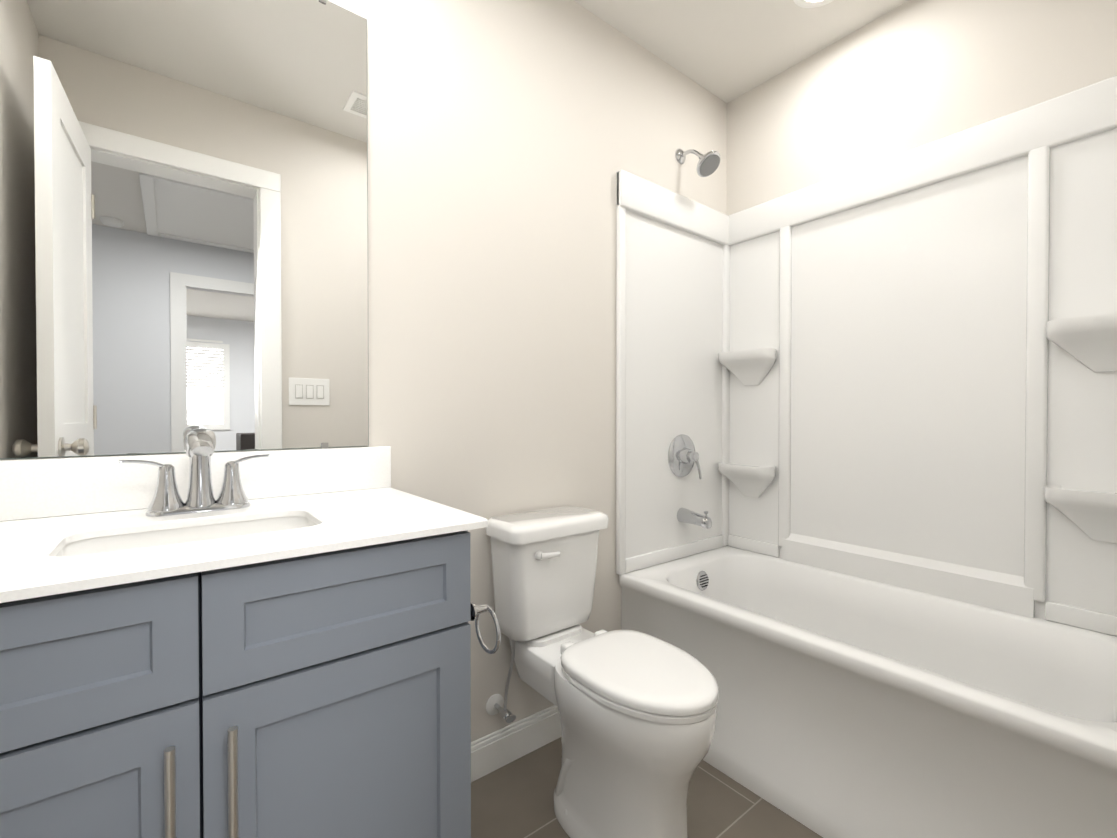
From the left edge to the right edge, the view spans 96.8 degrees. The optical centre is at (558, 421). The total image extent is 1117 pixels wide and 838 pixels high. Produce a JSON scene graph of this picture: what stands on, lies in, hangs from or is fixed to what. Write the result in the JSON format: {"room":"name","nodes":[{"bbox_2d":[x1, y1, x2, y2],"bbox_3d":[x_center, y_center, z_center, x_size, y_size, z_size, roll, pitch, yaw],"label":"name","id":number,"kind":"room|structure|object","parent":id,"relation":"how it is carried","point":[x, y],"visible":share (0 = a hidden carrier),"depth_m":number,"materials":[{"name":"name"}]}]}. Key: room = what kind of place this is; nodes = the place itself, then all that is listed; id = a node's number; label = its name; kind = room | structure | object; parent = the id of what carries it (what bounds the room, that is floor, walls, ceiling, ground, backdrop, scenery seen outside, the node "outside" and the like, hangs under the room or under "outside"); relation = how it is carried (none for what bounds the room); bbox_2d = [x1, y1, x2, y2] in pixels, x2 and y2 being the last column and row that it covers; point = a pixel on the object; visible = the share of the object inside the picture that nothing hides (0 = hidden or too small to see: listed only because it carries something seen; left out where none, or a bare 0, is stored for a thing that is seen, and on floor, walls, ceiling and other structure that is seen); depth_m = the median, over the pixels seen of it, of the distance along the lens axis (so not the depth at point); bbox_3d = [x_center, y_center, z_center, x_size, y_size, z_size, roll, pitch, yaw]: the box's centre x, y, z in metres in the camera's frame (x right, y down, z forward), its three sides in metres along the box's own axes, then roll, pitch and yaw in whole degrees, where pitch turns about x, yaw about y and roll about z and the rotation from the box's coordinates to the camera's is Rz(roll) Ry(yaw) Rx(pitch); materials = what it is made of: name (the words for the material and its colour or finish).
{"room":"bathroom","nodes":[
{"label":"bathroom","id":0,"kind":"room"},
{"bbox_2d":[0,0,726,741],"bbox_3d":[-0.206,-0.184,1.544,2.560,2.440,0.120,0,1,-38],"label":"wall","id":1,"kind":"structure","parent":0,"point":[508,140],"depth_m":1.50,"materials":[{"name":"white paint"}]},
{"bbox_2d":[0,0,368,458],"bbox_3d":[-0.778,-0.469,1.011,0.760,1.070,0.010,0,1,-38],"label":"mirror","id":2,"kind":"object","parent":1,"relation":"attached to","point":[183,218],"visible":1,"depth_m":1.01,"materials":[{"name":"clear glass"}]},
{"bbox_2d":[486,640,515,722],"bbox_3d":[-0.163,0.748,1.449,0.060,0.258,0.095,0,1,-38],"label":"supply valve","id":3,"kind":"object","parent":1,"relation":"attached to","point":[494,704],"visible":0.9,"depth_m":1.44,"materials":[{"name":"silver metal"}]},
{"bbox_2d":[471,705,560,781],"bbox_3d":[-0.116,0.982,1.540,0.842,0.108,0.014,0,1,-38],"label":"baseboard","id":4,"kind":"structure","parent":1,"relation":"attached to","point":[498,749],"depth_m":1.50,"materials":[{"name":"white wood"}]},
{"bbox_2d":[675,149,720,176],"bbox_3d":[0.544,-1.024,1.931,0.100,0.149,0.176,0,1,-38],"label":"shower head","id":5,"kind":"object","parent":1,"relation":"attached to","point":[708,163],"visible":1,"depth_m":1.90},
{"bbox_2d":[471,737,822,837],"bbox_3d":[0.200,1.091,1.036,2.560,0.100,1.441,0,1,-38],"label":"floor","id":6,"kind":"structure","parent":0,"point":[514,799],"depth_m":1.34,"materials":[{"name":"tile"}]},
{"bbox_2d":[0,530,470,837],"bbox_3d":[-0.605,0.615,0.827,0.791,0.856,0.530,0,1,-38],"label":"bathroom vanity","id":7,"kind":"object","parent":6,"relation":"on","point":[324,695],"visible":0.92,"depth_m":0.68,"materials":[{"name":"grey paint"}]},
{"bbox_2d":[0,446,487,602],"bbox_3d":[-0.603,0.127,0.834,0.813,0.120,0.515,0,1,-38],"label":"countertop","id":8,"kind":"structure","parent":7,"relation":"on","point":[341,498],"depth_m":0.88,"materials":[{"name":"stone"}]},
{"bbox_2d":[56,516,316,556],"bbox_3d":[-0.582,0.263,0.811,0.380,0.150,0.244,0,1,-38],"label":"sink","id":9,"kind":"object","parent":8,"relation":"in","point":[104,544],"visible":0.04,"depth_m":0.87,"materials":[{"name":"white ceramic"}]},
{"bbox_2d":[119,428,270,515],"bbox_3d":[-0.665,0.091,0.924,0.236,0.160,0.141,0,1,-38],"label":"faucet","id":10,"kind":"object","parent":8,"relation":"on","point":[200,443],"visible":1,"depth_m":0.94,"materials":[{"name":"silver metal"}]},
{"bbox_2d":[471,602,500,653],"bbox_3d":[-0.143,0.377,0.907,0.038,0.100,0.088,0,1,-38],"label":"towel ring","id":11,"kind":"object","parent":7,"relation":"attached to","point":[477,611],"visible":1,"depth_m":0.90,"materials":[{"name":"silver metal"}]},
{"bbox_2d":[486,506,718,837],"bbox_3d":[0.116,0.659,1.295,0.354,0.758,0.654,0,1,-38],"label":"toilet","id":12,"kind":"object","parent":6,"relation":"on","point":[637,712],"visible":1,"depth_m":1.20,"materials":[{"name":"white ceramic"}]},
{"bbox_2d":[619,546,1116,837],"bbox_3d":[0.884,0.795,1.492,0.673,0.482,1.315,0,1,-38],"label":"bathtub","id":13,"kind":"object","parent":6,"relation":"on","point":[848,706],"visible":0.92,"depth_m":1.29,"materials":[{"name":"white ceramic"}]},
{"bbox_2d":[574,0,908,102],"bbox_3d":[1.786,-1.422,-1.494,3.140,0.100,7.340,0,1,-38],"label":"ceiling","id":14,"kind":"structure","parent":0,"point":[726,51],"depth_m":1.78,"materials":[{"name":"white paint"}]},
{"bbox_2d":[793,0,833,7],"bbox_3d":[0.849,-1.401,1.593,0.180,0.005,0.180,0,1,-38],"label":"recessed light","id":15,"kind":"object","parent":14,"relation":"in","point":[808,4],"visible":1,"depth_m":1.66,"materials":[{"name":"white plastic"}]},
{"bbox_2d":[727,0,1116,215],"bbox_3d":[1.236,-0.185,1.679,0.120,2.440,1.440,0,1,-38],"label":"wall","id":16,"kind":"structure","parent":0,"point":[908,75],"depth_m":1.66,"materials":[{"name":"white paint"}]},
{"bbox_2d":[616,75,1116,635],"bbox_3d":[0.880,-0.169,1.478,0.686,1.448,1.317,0,1,-38],"label":"tub surround","id":17,"kind":"object","parent":16,"relation":"attached to","point":[900,369],"visible":1,"depth_m":1.66,"materials":[{"name":"white plastic"}]},
{"bbox_2d":[668,434,701,478],"bbox_3d":[0.520,0.139,1.974,0.172,0.177,0.075,0,1,-38],"label":"shower valve","id":18,"kind":"object","parent":17,"relation":"attached to","point":[683,456],"visible":1,"depth_m":1.97,"materials":[{"name":"silver metal"}]},
{"bbox_2d":[677,508,711,528],"bbox_3d":[0.538,0.377,1.953,0.060,0.067,0.134,0,1,-38],"label":"tub spout","id":19,"kind":"object","parent":17,"relation":"attached to","point":[684,515],"visible":1,"depth_m":1.94,"materials":[{"name":"silver metal"}]}
]}

